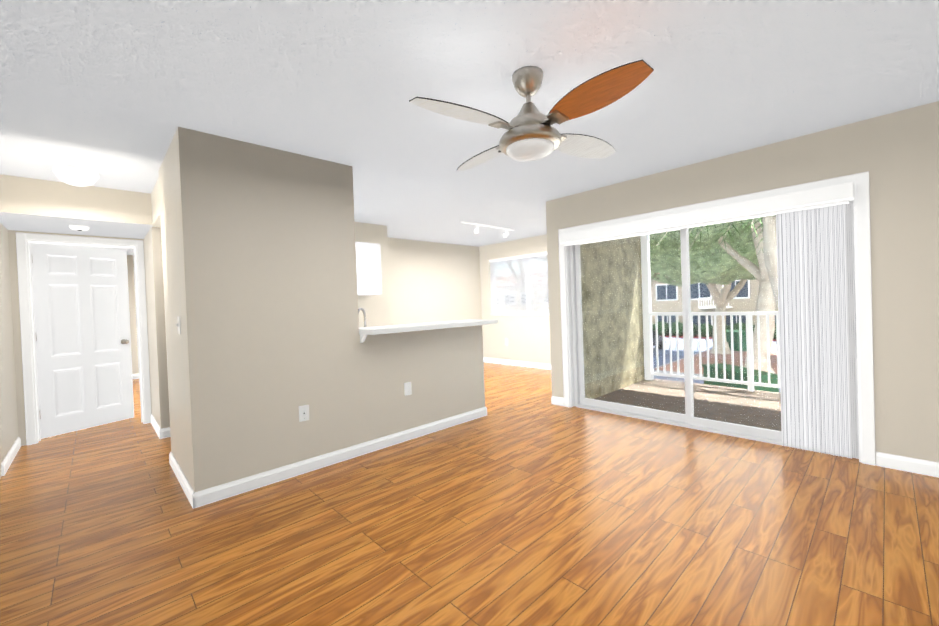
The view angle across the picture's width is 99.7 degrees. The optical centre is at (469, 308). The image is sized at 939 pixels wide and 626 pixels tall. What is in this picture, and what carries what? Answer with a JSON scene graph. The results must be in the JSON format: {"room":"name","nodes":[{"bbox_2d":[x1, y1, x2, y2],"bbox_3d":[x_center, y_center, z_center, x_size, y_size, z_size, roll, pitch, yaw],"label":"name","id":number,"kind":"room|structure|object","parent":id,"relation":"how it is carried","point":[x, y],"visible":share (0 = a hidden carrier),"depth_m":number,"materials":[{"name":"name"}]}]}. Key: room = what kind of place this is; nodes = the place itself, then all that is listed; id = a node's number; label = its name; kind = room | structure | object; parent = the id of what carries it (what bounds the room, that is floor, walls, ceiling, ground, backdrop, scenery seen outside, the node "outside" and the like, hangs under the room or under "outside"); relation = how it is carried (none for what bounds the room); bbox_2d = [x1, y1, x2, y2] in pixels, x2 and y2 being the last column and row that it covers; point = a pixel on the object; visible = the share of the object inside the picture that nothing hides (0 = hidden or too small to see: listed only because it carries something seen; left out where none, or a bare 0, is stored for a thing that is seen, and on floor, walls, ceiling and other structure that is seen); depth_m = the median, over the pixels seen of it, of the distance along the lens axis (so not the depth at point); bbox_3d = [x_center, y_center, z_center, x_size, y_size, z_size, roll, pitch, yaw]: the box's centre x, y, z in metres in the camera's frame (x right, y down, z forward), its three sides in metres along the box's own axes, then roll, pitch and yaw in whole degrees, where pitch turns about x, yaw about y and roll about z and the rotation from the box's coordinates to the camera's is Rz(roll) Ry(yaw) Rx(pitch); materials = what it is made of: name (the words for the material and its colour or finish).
{"room":"empty living room","nodes":[
{"label":"empty living room","id":0,"kind":"room"},
{"bbox_2d":[0,222,17,477],"bbox_3d":[-2.713,0.102,1.911,0.150,2.440,5.600,-3,1,-43],"label":"wall","id":1,"kind":"structure","parent":0,"point":[8,422],"depth_m":3.52,"materials":[{"name":"beige paint"}]},
{"bbox_2d":[1,437,20,475],"bbox_3d":[-4.090,1.302,3.542,0.014,0.095,1.000,-3,1,-43],"label":"baseboard","id":2,"kind":"structure","parent":1,"relation":"attached to","point":[15,448],"depth_m":3.45,"materials":[{"name":"white wood"}]},
{"bbox_2d":[0,174,152,238],"bbox_3d":[-3.820,-0.950,3.881,1.030,0.310,0.950,-3,1,-43],"label":"ceiling soffit","id":3,"kind":"structure","parent":0,"point":[35,205],"depth_m":3.59,"materials":[{"name":"beige paint"}]},
{"bbox_2d":[69,225,89,230],"bbox_3d":[-3.765,-0.775,3.825,0.140,0.041,0.140,-3,1,-43],"label":"smoke detector","id":4,"kind":"object","parent":3,"relation":"attached to","point":[80,227],"visible":1,"depth_m":3.79,"materials":[{"name":"white plastic"}]},
{"bbox_2d":[127,255,138,373],"bbox_3d":[-7.107,0.188,7.424,5.400,2.440,0.150,-3,1,-43],"label":"wall","id":5,"kind":"structure","parent":0,"point":[132,314],"depth_m":7.78,"materials":[{"name":"beige paint"}]},
{"bbox_2d":[132,374,138,378],"bbox_3d":[-7.009,1.357,7.380,5.100,0.095,0.014,-3,1,-43],"label":"baseboard","id":6,"kind":"structure","parent":5,"relation":"attached to","point":[134,376],"depth_m":7.79,"materials":[{"name":"white wood"}]},
{"bbox_2d":[151,138,185,476],"bbox_3d":[-2.468,0.074,3.352,0.170,2.440,1.846,-3,1,-43],"label":"wall","id":7,"kind":"structure","parent":0,"point":[162,195],"depth_m":2.99,"materials":[{"name":"beige paint"}]},
{"bbox_2d":[151,414,164,438],"bbox_3d":[-3.401,1.268,4.291,0.014,0.095,0.864,-3,1,-43],"label":"baseboard","id":8,"kind":"structure","parent":7,"relation":"attached to","point":[160,432],"depth_m":4.10,"materials":[{"name":"white wood"}]},
{"bbox_2d":[176,317,180,333],"bbox_3d":[-2.014,0.116,2.738,0.020,0.116,0.072,-3,1,-43],"label":"light switch","id":9,"kind":"object","parent":7,"relation":"attached to","point":[178,324],"visible":0.93,"depth_m":2.73,"materials":[{"name":"white plastic"}]},
{"bbox_2d":[169,452,191,499],"bbox_3d":[-2.144,1.240,2.936,0.014,0.095,1.059,-3,1,-43],"label":"baseboard","id":10,"kind":"structure","parent":7,"relation":"attached to","point":[184,483],"depth_m":2.92,"materials":[{"name":"white wood"}]},
{"bbox_2d":[8,230,481,445],"bbox_3d":[-2.228,0.029,6.127,6.700,2.440,0.150,-3,1,-43],"label":"wall","id":11,"kind":"structure","parent":0,"point":[429,281],"depth_m":7.28,"materials":[{"name":"beige paint"}]},
{"bbox_2d":[31,243,133,438],"bbox_3d":[-4.300,0.319,4.436,0.183,2.030,0.824,-2,1,25],"label":"bedroom door","id":12,"kind":"structure","parent":11,"relation":"in","point":[82,333],"depth_m":4.39,"materials":[{"name":"painted wood"},{"name":"brushed nickel"}]},
{"bbox_2d":[16,233,150,444],"bbox_3d":[-4.136,0.288,4.313,0.974,2.107,0.182,-3,1,-43],"label":"door frame","id":13,"kind":"structure","parent":11,"relation":"attached to","point":[24,241],"depth_m":4.04,"materials":[{"name":"white wood"}]},
{"bbox_2d":[144,222,390,428],"bbox_3d":[-2.505,0.050,5.279,2.730,2.440,1.000,-3,1,-43],"label":"wall","id":14,"kind":"structure","parent":0,"point":[376,307],"depth_m":4.27,"materials":[{"name":"beige paint"}]},
{"bbox_2d":[356,242,381,294],"bbox_3d":[-1.490,-0.528,5.329,0.490,0.680,0.334,-3,1,-43],"label":"upper cabinet","id":15,"kind":"object","parent":14,"relation":"attached to","point":[368,263],"depth_m":5.25,"materials":[{"name":"white wood"}]},
{"bbox_2d":[173,126,484,492],"bbox_3d":[-0.879,0.015,3.499,2.680,2.440,0.120,-3,1,-43],"label":"wall","id":16,"kind":"structure","parent":0,"point":[259,271],"depth_m":2.93,"materials":[{"name":"beige paint"}]},
{"bbox_2d":[189,407,486,508],"bbox_3d":[-0.791,1.184,3.466,2.708,0.095,0.014,-3,1,-43],"label":"baseboard","id":17,"kind":"structure","parent":16,"relation":"attached to","point":[266,478],"depth_m":3.09,"materials":[{"name":"white wood"}]},
{"bbox_2d":[359,319,497,342],"bbox_3d":[-0.379,0.205,3.876,1.510,0.117,0.415,-3,1,-43],"label":"countertop","id":18,"kind":"structure","parent":16,"relation":"on","point":[364,332],"depth_m":3.61,"materials":[{"name":"white stone"}]},
{"bbox_2d":[358,308,366,326],"bbox_3d":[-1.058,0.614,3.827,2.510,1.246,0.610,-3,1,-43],"label":"faucet","id":19,"kind":"object","parent":18,"relation":"on","point":[364,314],"depth_m":3.77,"materials":[{"name":"white metal"}]},
{"bbox_2d":[0,362,938,625],"bbox_3d":[-2.051,1.322,4.699,8.900,0.120,11.026,-3,1,-43],"label":"floor","id":20,"kind":"structure","parent":0,"point":[525,501],"depth_m":2.15,"materials":[{"name":"brown wood"}]},
{"bbox_2d":[0,0,938,254],"bbox_3d":[-2.144,-1.251,4.665,8.900,0.150,11.026,-3,1,-43],"label":"ceiling","id":21,"kind":"structure","parent":0,"point":[114,94],"depth_m":2.14,"materials":[{"name":"white paint"}]},
{"bbox_2d":[53,165,98,186],"bbox_3d":[-3.190,-1.058,3.219,0.270,0.120,0.270,-3,1,-43],"label":"light","id":22,"kind":"object","parent":21,"relation":"attached to","point":[76,176],"visible":1,"depth_m":3.15,"materials":[{"name":"white"}]},
{"bbox_2d":[461,221,513,237],"bbox_3d":[0.308,-1.206,6.110,1.160,0.152,0.102,-3,1,-43],"label":"track light","id":23,"kind":"object","parent":21,"relation":"attached to","point":[505,234],"visible":1,"depth_m":6.08,"materials":[{"name":"white metal"}]},
{"bbox_2d":[409,59,653,170],"bbox_3d":[0.314,-1.011,2.088,1.008,0.437,1.008,-2,1,12],"label":"ceiling fan","id":24,"kind":"object","parent":21,"relation":"hanging from","point":[531,134],"visible":1,"depth_m":1.96,"materials":[{"name":"silver metal"}]},
{"bbox_2d":[479,234,550,363],"bbox_3d":[1.339,-0.116,7.376,0.200,2.440,3.250,-3,1,-43],"label":"wall","id":25,"kind":"structure","parent":0,"point":[528,337],"depth_m":7.76,"materials":[{"name":"beige paint"}]},
{"bbox_2d":[485,358,550,369],"bbox_3d":[1.355,1.057,7.264,0.014,0.095,3.100,-3,1,-43],"label":"baseboard","id":26,"kind":"structure","parent":25,"relation":"attached to","point":[490,360],"depth_m":7.66,"materials":[{"name":"white wood"}]},
{"bbox_2d":[490,257,548,315],"bbox_3d":[1.092,-0.443,7.562,0.160,1.146,1.842,-3,1,-43],"label":"window","id":27,"kind":"structure","parent":25,"relation":"in","point":[540,314],"depth_m":7.63,"materials":[{"name":"white glass"}]},
{"bbox_2d":[489,252,548,313],"bbox_3d":[1.073,-0.461,7.545,0.050,1.104,1.822,-3,1,-43],"label":"window blind","id":28,"kind":"object","parent":27,"relation":"attached to","point":[524,258],"visible":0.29,"depth_m":7.63,"materials":[{"name":"white plastic"}]},
{"bbox_2d":[580,236,644,398],"bbox_3d":[1.946,-0.038,5.455,1.970,2.890,0.030,-3,1,-43],"label":"wall","id":29,"kind":"structure","parent":0,"point":[604,269],"depth_m":5.44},
{"bbox_2d":[545,101,938,464],"bbox_3d":[2.173,-0.097,3.635,0.200,2.440,3.326,-3,1,-43],"label":"wall","id":30,"kind":"structure","parent":0,"point":[895,155],"depth_m":2.75,"materials":[{"name":"beige paint"}]},
{"bbox_2d":[560,182,853,245],"bbox_3d":[1.880,-0.795,3.649,0.113,0.135,2.385,-3,1,-43],"label":"blind valance","id":31,"kind":"object","parent":30,"relation":"attached to","point":[838,194],"visible":0.98,"depth_m":3.32,"materials":[{"name":"white plastic"}]},
{"bbox_2d":[776,203,856,458],"bbox_3d":[2.589,0.165,2.961,0.092,1.815,0.428,-3,1,-43],"label":"vertical blind slats","id":32,"kind":"object","parent":31,"relation":"hanging from","point":[816,304],"visible":1,"depth_m":2.94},
{"bbox_2d":[559,172,875,465],"bbox_3d":[2.030,0.091,3.783,0.218,2.070,2.550,-3,1,-43],"label":"door frame","id":33,"kind":"structure","parent":30,"relation":"attached to","point":[688,419],"depth_m":3.68,"materials":[{"name":"white metal"}]},
{"bbox_2d":[876,452,938,477],"bbox_3d":[3.073,1.057,2.591,0.014,0.095,0.575,-3,1,-43],"label":"baseboard","id":34,"kind":"structure","parent":30,"relation":"attached to","point":[930,468],"depth_m":2.69,"materials":[{"name":"white wood"}]},
{"bbox_3d":[0.930,-0.005,0.059,6.930,2.440,0.150,-3,1,-43],"label":"wall","id":35,"kind":"structure","parent":0,"visible":0},
{"bbox_2d":[299,405,308,421],"bbox_3d":[-1.265,0.800,3.029,0.072,0.116,0.006,-3,1,-43],"label":"electrical outlet plate","id":36,"kind":"object","parent":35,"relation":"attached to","point":[304,413],"depth_m":3.03,"materials":[{"name":"white plastic"}]},
{"bbox_2d":[404,382,411,395],"bbox_3d":[-0.571,0.747,3.687,0.072,0.116,0.008,-3,1,-43],"label":"electrical outlet plate","id":37,"kind":"object","parent":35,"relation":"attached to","point":[408,391],"depth_m":3.69,"materials":[{"name":"white plastic"}]},
{"label":"outside","id":38,"kind":"structure","parent":0,"visible":0},
{"bbox_2d":[644,335,780,392],"bbox_3d":[50.031,1.325,67.885,153.050,0.470,210.000,-3,1,-43],"label":"ground","id":39,"kind":"structure","parent":38,"point":[773,351],"depth_m":24.10,"materials":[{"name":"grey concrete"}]},
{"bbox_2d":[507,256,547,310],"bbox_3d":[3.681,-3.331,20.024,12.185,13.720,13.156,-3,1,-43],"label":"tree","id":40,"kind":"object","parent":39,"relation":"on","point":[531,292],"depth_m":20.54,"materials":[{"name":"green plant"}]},
{"bbox_2d":[496,272,778,335],"bbox_3d":[19.427,-1.438,48.571,12.800,8.100,53.000,-3,1,-43],"label":"building","id":41,"kind":"structure","parent":39,"relation":"on","point":[656,298],"depth_m":38.46,"materials":[{"name":"beige paint"}]},
{"bbox_2d":[643,331,662,348],"bbox_3d":[12.680,2.380,29.276,4.500,1.442,1.920,-3,1,-43],"label":"car","id":42,"kind":"object","parent":39,"relation":"on","point":[659,342],"depth_m":29.35,"materials":[{"name":"grey paint"}]},
{"bbox_2d":[640,223,762,353],"bbox_3d":[15.342,-3.425,23.795,13.442,12.684,15.994,-3,1,-43],"label":"tree","id":43,"kind":"object","parent":39,"relation":"on","point":[709,280],"depth_m":22.05,"materials":[{"name":"green plant"}]},
{"bbox_2d":[652,321,776,339],"bbox_3d":[15.221,2.218,44.016,2.115,1.943,47.633,-3,1,-43],"label":"hedge","id":44,"kind":"object","parent":39,"relation":"on","point":[703,329],"depth_m":37.14,"materials":[{"name":"green plant"}]},
{"bbox_2d":[655,215,777,373],"bbox_3d":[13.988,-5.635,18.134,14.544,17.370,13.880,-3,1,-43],"label":"tree","id":45,"kind":"object","parent":39,"relation":"on","point":[765,284],"depth_m":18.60,"materials":[{"name":"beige plant"}]},
{"bbox_2d":[712,330,753,350],"bbox_3d":[18.949,2.247,28.332,1.700,1.300,2.100,-2,1,-13],"label":"hedge","id":46,"kind":"object","parent":39,"relation":"on","point":[735,335],"depth_m":27.33,"materials":[{"name":"green plant"}]},
{"bbox_2d":[702,363,778,391],"bbox_3d":[9.455,2.778,13.943,0.943,1.300,2.475,-2,1,-4],"label":"hedge","id":47,"kind":"object","parent":39,"relation":"on","point":[764,377],"depth_m":13.55,"materials":[{"name":"green plant"}]},
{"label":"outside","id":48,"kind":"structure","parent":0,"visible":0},
{"bbox_2d":[596,379,780,430],"bbox_3d":[3.765,1.205,3.722,2.125,0.220,4.950,-3,1,-43],"label":"floor","id":49,"kind":"structure","parent":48,"point":[725,407],"depth_m":4.80,"materials":[{"name":"concrete"}]},
{"bbox_2d":[640,235,653,379],"bbox_3d":[2.741,-0.135,6.120,0.095,2.470,0.098,-3,1,-43],"label":"column","id":50,"kind":"structure","parent":49,"relation":"on","point":[646,315],"depth_m":6.09,"materials":[{"name":"white paint"}]},
{"bbox_2d":[650,311,779,391],"bbox_3d":[4.449,0.542,4.351,0.060,1.040,4.800,-3,1,-43],"label":"balcony railing","id":51,"kind":"object","parent":49,"relation":"on","point":[750,380],"depth_m":5.32,"materials":[{"name":"white"}]}
]}

